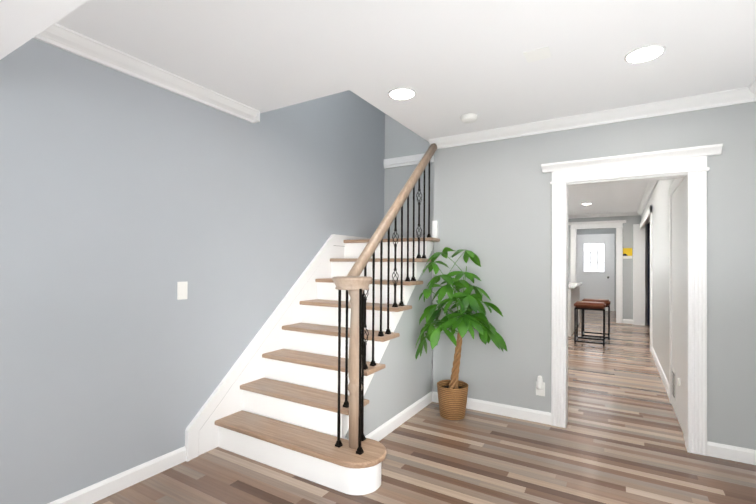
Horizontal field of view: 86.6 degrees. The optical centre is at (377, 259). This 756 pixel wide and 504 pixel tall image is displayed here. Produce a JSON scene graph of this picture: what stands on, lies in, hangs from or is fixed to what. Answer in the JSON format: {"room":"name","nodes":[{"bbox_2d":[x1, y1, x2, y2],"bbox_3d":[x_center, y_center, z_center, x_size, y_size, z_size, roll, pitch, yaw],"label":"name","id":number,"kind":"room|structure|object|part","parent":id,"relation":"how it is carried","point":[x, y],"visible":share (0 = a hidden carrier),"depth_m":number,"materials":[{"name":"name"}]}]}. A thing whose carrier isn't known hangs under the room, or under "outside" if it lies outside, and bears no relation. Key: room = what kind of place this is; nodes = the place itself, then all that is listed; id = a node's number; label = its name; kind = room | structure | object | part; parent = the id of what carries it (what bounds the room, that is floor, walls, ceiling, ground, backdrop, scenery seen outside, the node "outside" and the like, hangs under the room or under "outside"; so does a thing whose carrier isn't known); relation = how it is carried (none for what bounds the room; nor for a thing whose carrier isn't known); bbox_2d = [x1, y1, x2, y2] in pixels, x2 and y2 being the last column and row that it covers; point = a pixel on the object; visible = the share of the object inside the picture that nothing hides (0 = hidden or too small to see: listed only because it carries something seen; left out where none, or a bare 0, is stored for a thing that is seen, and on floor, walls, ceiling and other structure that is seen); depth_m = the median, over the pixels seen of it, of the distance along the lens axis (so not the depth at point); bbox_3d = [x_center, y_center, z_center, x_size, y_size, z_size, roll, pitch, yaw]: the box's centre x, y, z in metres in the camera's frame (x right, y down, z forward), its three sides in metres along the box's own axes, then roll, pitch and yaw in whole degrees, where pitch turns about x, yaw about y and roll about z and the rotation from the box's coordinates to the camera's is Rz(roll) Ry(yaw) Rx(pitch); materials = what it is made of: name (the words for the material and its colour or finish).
{"room":"entrance hall","nodes":[
{"label":"entrance hall","id":0,"kind":"room"},
{"bbox_2d":[0,0,87,59],"bbox_3d":[-0.735,-0.988,0.375,3.530,0.390,1.300,0,-1,31],"label":"header beam","id":1,"kind":"structure","parent":0,"point":[22,22],"depth_m":1.30,"materials":[{"name":"white paint"}]},
{"bbox_2d":[0,38,384,503],"bbox_3d":[-1.655,-1.173,2.160,0.120,5.000,6.820,0,-1,31],"label":"wall","id":2,"kind":"structure","parent":0,"point":[128,203],"depth_m":2.39,"materials":[{"name":"paint"}]},
{"bbox_2d":[48,446,185,503],"bbox_3d":[-2.317,1.264,0.924,0.015,0.095,4.070,0,-1,31],"label":"baseboard","id":3,"kind":"structure","parent":2,"relation":"attached to","point":[98,491],"depth_m":2.33,"materials":[{"name":"white wood"}]},
{"bbox_2d":[33,23,258,122],"bbox_3d":[-1.371,-1.128,2.444,0.078,0.082,1.600,0,-1,31],"label":"crown molding","id":4,"kind":"structure","parent":2,"relation":"attached to","point":[67,39],"depth_m":2.36,"materials":[{"name":"white wood"}]},
{"bbox_2d":[177,281,187,299],"bbox_3d":[-1.290,0.202,2.647,0.010,0.118,0.072,0,-1,31],"label":"switch plate","id":5,"kind":"object","parent":2,"relation":"attached to","point":[182,290],"visible":1,"depth_m":2.64,"materials":[{"name":"white plastic"}]},
{"bbox_2d":[252,111,259,122],"bbox_3d":[-0.957,-1.120,3.137,0.078,0.082,0.015,0,-1,31],"label":"crown molding","id":6,"kind":"structure","parent":2,"relation":"attached to","point":[256,119],"depth_m":3.12,"materials":[{"name":"white wood"}]},
{"bbox_2d":[56,0,755,214],"bbox_3d":[2.340,-1.244,5.531,3.530,0.250,16.700,0,-1,31],"label":"ceiling","id":7,"kind":"structure","parent":0,"point":[450,62],"depth_m":2.23,"materials":[{"name":"white paint"}]},
{"bbox_2d":[388,87,415,99],"bbox_3d":[0.167,-1.153,2.785,0.194,0.008,0.194,0,-1,31],"label":"recessed light","id":8,"kind":"object","parent":7,"relation":"in","point":[402,93],"visible":1,"depth_m":2.77,"materials":[{"name":"white"}]},
{"bbox_2d":[461,113,477,122],"bbox_3d":[0.730,-1.130,3.208,0.136,0.038,0.136,0,-1,31],"label":"smoke detector","id":9,"kind":"object","parent":7,"relation":"attached to","point":[469,118],"visible":0.98,"depth_m":3.17,"materials":[{"name":"white plastic"}]},
{"bbox_2d":[523,46,551,62],"bbox_3d":[0.898,-1.153,2.253,0.130,0.004,0.125,0,-1,31],"label":"ceiling vent","id":10,"kind":"object","parent":7,"relation":"in","point":[538,54],"visible":1,"depth_m":2.25,"materials":[{"name":"white plastic"}]},
{"bbox_2d":[624,44,665,62],"bbox_3d":[1.490,-1.149,2.241,0.194,0.008,0.194,0,-1,31],"label":"recessed light","id":11,"kind":"object","parent":7,"relation":"in","point":[646,53],"visible":1,"depth_m":2.23,"materials":[{"name":"white"}]},
{"bbox_2d":[384,114,433,238],"bbox_3d":[0.520,-1.137,4.763,0.950,5.000,0.120,0,-1,31],"label":"wall","id":12,"kind":"structure","parent":0,"point":[401,140],"depth_m":4.81,"materials":[{"name":"paint"}]},
{"bbox_2d":[384,153,433,168],"bbox_3d":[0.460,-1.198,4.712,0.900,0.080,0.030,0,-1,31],"label":"trim","id":13,"kind":"structure","parent":12,"relation":"attached to","point":[404,159],"depth_m":4.78,"materials":[{"name":"white wood"}]},
{"bbox_2d":[92,309,755,503],"bbox_3d":[2.584,1.431,5.352,5.300,0.100,16.700,0,-1,31],"label":"floor","id":14,"kind":"structure","parent":0,"point":[619,439],"depth_m":2.66,"materials":[{"name":"brown wood"}]},
{"bbox_2d":[185,143,439,494],"bbox_3d":[-0.045,0.117,3.476,1.299,2.463,2.639,0,-1,31],"label":"staircase","id":15,"kind":"structure","parent":14,"relation":"on","point":[327,373],"depth_m":3.00,"materials":[{"name":"white wood"}]},
{"bbox_3d":[0.172,-0.469,3.198,0.091,1.294,1.482,0,-1,31],"label":"handrail","id":16,"kind":"part","parent":15,"relation":"part of","materials":[{"name":"brown wood"}]},
{"bbox_2d":[365,392,431,441],"bbox_3d":[0.158,1.300,3.240,0.015,0.095,1.384,0,-1,31],"label":"baseboard","id":17,"kind":"structure","parent":15,"relation":"attached to","point":[379,433],"depth_m":3.25,"materials":[{"name":"white wood"}]},
{"bbox_2d":[415,247,506,419],"bbox_3d":[0.714,0.621,3.359,0.656,1.462,0.596,0,-1,31],"label":"plant","id":18,"kind":"object","parent":14,"relation":"on","point":[452,395],"visible":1,"depth_m":3.37,"materials":[{"name":"green plant"}]},
{"bbox_2d":[568,282,582,336],"bbox_3d":[3.803,0.959,8.386,0.715,0.910,2.150,0,-1,31],"label":"countertop","id":19,"kind":"structure","parent":14,"relation":"on","point":[573,292],"depth_m":7.67,"materials":[{"name":"white"}]},
{"bbox_2d":[574,301,605,346],"bbox_3d":[3.564,1.056,6.740,0.460,0.685,0.420,0,-1,31],"label":"stool","id":20,"kind":"object","parent":14,"relation":"on","point":[589,305],"visible":1,"depth_m":6.62,"materials":[{"name":"black metal"}]},
{"bbox_3d":[3.566,0.756,6.743,0.460,0.085,0.420,0,-1,31],"label":"seat","id":21,"kind":"part","parent":20,"relation":"part of","materials":[{"name":"leather"}]},
{"bbox_2d":[581,298,610,339],"bbox_3d":[3.964,1.064,7.293,0.460,0.685,0.420,0,-1,31],"label":"stool","id":22,"kind":"object","parent":14,"relation":"on","point":[607,302],"visible":0.71,"depth_m":7.19,"materials":[{"name":"black metal"}]},
{"bbox_3d":[3.966,0.764,7.296,0.460,0.085,0.420,0,-1,31],"label":"seat","id":23,"kind":"part","parent":22,"relation":"part of","materials":[{"name":"leather"}]},
{"bbox_2d":[437,380,468,419],"bbox_3d":[0.646,1.215,3.477,0.272,0.276,0.272,0,-1,31],"label":"basket","id":24,"kind":"object","parent":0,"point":[452,396],"depth_m":3.38,"materials":[{"name":"brown wicker"}]},
{"bbox_2d":[432,102,755,449],"bbox_3d":[1.615,0.107,3.274,2.460,2.500,0.110,0,-1,31],"label":"wall","id":25,"kind":"structure","parent":0,"point":[492,206],"depth_m":3.35,"materials":[{"name":"paint"}]},
{"bbox_2d":[432,391,550,424],"bbox_3d":[0.975,1.308,3.568,1.052,0.095,0.015,0,-1,31],"label":"baseboard","id":26,"kind":"structure","parent":25,"relation":"attached to","point":[543,417],"depth_m":3.48,"materials":[{"name":"white wood"}]},
{"bbox_2d":[536,376,544,395],"bbox_3d":[1.345,1.047,3.328,0.072,0.173,0.054,0,-1,31],"label":"outlet","id":27,"kind":"object","parent":25,"relation":"attached to","point":[540,387],"visible":1,"depth_m":3.33,"materials":[{"name":"white plastic"}]},
{"bbox_2d":[429,87,755,148],"bbox_3d":[1.515,-1.103,3.239,2.360,0.082,0.078,0,-1,31],"label":"crown molding","id":28,"kind":"structure","parent":25,"relation":"attached to","point":[703,101],"depth_m":3.08,"materials":[{"name":"white wood"}]},
{"bbox_2d":[541,144,722,455],"bbox_3d":[1.882,0.285,3.083,1.151,2.145,0.198,0,-1,31],"label":"door frame","id":29,"kind":"structure","parent":25,"relation":"attached to","point":[696,312],"depth_m":2.92,"materials":[{"name":"white wood"}]},
{"bbox_2d":[707,441,755,464],"bbox_3d":[2.408,1.310,2.714,0.282,0.095,0.015,0,-1,31],"label":"baseboard","id":30,"kind":"structure","parent":25,"relation":"attached to","point":[733,453],"depth_m":2.71,"materials":[{"name":"white wood"}]},
{"bbox_2d":[577,228,615,310],"bbox_3d":[6.482,0.209,11.671,1.980,2.500,0.120,0,-1,31],"label":"wall","id":31,"kind":"structure","parent":0,"point":[597,231],"depth_m":11.55,"materials":[{"name":"paint"}]},
{"bbox_2d":[578,237,610,310],"bbox_3d":[6.296,0.398,11.682,0.850,2.120,0.044,0,-1,31],"label":"door","id":32,"kind":"structure","parent":31,"relation":"attached to","point":[581,274],"depth_m":11.63,"materials":[{"name":"white wood"}]},
{"bbox_2d":[583,242,605,298],"bbox_3d":[6.282,0.367,11.658,0.590,1.742,0.011,0,-1,31],"label":"panel","id":33,"kind":"object","parent":32,"relation":"attached to","point":[600,288],"depth_m":11.64,"materials":[{"name":"white wood"}]},
{"bbox_2d":[584,243,608,277],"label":"window","id":34,"kind":"structure","parent":32,"relation":"in","point":[594,257],"depth_m":11.66,"materials":[{"name":"white"}]},
{"bbox_3d":[6.287,-0.067,11.666,0.550,0.850,0.004,0,-1,31],"label":"glass","id":35,"kind":"part","parent":34,"relation":"part of","materials":[{"name":"white glass"}]},
{"bbox_2d":[577,234,614,310],"bbox_3d":[6.303,0.353,11.694,1.030,2.210,0.019,0,-1,31],"label":"door frame","id":36,"kind":"structure","parent":31,"relation":"attached to","point":[612,268],"depth_m":11.45,"materials":[{"name":"white wood"}]},
{"bbox_2d":[568,215,649,324],"bbox_3d":[5.712,0.182,9.062,3.330,2.500,0.110,0,-1,31],"label":"wall","id":37,"kind":"structure","parent":0,"point":[628,271],"depth_m":9.03,"materials":[{"name":"paint"}]},
{"bbox_2d":[568,220,625,322],"bbox_3d":[5.102,0.266,9.386,1.210,2.330,0.183,0,-1,31],"label":"door frame","id":38,"kind":"structure","parent":37,"relation":"attached to","point":[619,275],"depth_m":9.15,"materials":[{"name":"white wood"}]},
{"bbox_2d":[568,212,639,218],"bbox_3d":[5.043,-1.032,9.371,1.860,0.074,0.070,0,-1,31],"label":"crown molding","id":39,"kind":"structure","parent":37,"relation":"attached to","point":[604,215],"depth_m":9.26,"materials":[{"name":"white wood"}]},
{"bbox_2d":[623,248,631,258],"bbox_3d":[5.631,-0.148,9.042,0.180,0.240,0.014,0,-1,31],"label":"picture","id":40,"kind":"object","parent":37,"relation":"attached to","point":[627,253],"visible":1,"depth_m":9.04},
{"bbox_2d":[623,319,632,323],"bbox_3d":[5.630,1.384,9.024,0.190,0.095,0.015,0,-1,31],"label":"baseboard","id":41,"kind":"structure","parent":37,"relation":"attached to","point":[628,321],"depth_m":9.02,"materials":[{"name":"white wood"}]},
{"bbox_2d":[633,224,644,324],"bbox_3d":[5.780,0.321,8.874,0.220,2.220,0.140,0,-1,31],"label":"wall pier","id":42,"kind":"object","parent":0,"point":[638,276],"visible":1,"depth_m":8.82,"materials":[{"name":"white paint"}]},
{"bbox_2d":[641,179,674,382],"bbox_3d":[4.121,0.145,5.895,0.120,2.500,6.960,0,-1,31],"label":"wall","id":43,"kind":"structure","parent":0,"point":[660,268],"depth_m":4.92,"materials":[{"name":"grey paint"}]},
{"bbox_2d":[640,204,651,351],"bbox_3d":[4.954,0.294,7.434,0.025,2.240,3.180,0,-1,31],"label":"door frame","id":44,"kind":"structure","parent":43,"relation":"attached to","point":[650,280],"depth_m":6.07,"materials":[{"name":"white wood"}]},
{"bbox_2d":[637,180,657,215],"bbox_3d":[4.044,-1.064,5.956,0.078,0.082,6.960,0,-1,31],"label":"crown molding","id":45,"kind":"structure","parent":43,"relation":"attached to","point":[651,185],"depth_m":6.55,"materials":[{"name":"white wood"}]},
{"bbox_2d":[651,346,668,396],"bbox_3d":[3.497,1.336,4.984,0.015,0.095,2.500,0,-1,31],"label":"baseboard","id":46,"kind":"structure","parent":43,"relation":"attached to","point":[662,375],"depth_m":4.75,"materials":[{"name":"white wood"}]},
{"bbox_2d":[672,367,675,400],"bbox_3d":[2.664,1.117,3.609,0.008,0.260,0.180,0,-1,31],"label":"air vent","id":47,"kind":"object","parent":43,"relation":"attached to","point":[673,383],"visible":1,"depth_m":3.59,"materials":[{"name":"white plastic"}]},
{"bbox_2d":[669,178,684,439],"bbox_3d":[2.576,0.325,3.443,0.022,2.080,1.070,0,-1,31],"label":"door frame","id":48,"kind":"structure","parent":43,"relation":"attached to","point":[678,283],"depth_m":3.45,"materials":[{"name":"white wood"}]},
{"bbox_3d":[1.056,0.076,0.051,0.120,2.500,6.000,0,-1,31],"label":"wall","id":49,"kind":"structure","parent":0,"visible":0},
{"bbox_2d":[748,77,755,94],"bbox_3d":[1.746,-1.117,1.400,0.078,0.082,3.000,0,-1,31],"label":"crown molding","id":50,"kind":"structure","parent":49,"relation":"attached to","point":[752,86],"depth_m":2.60,"materials":[{"name":"white wood"}]}
]}

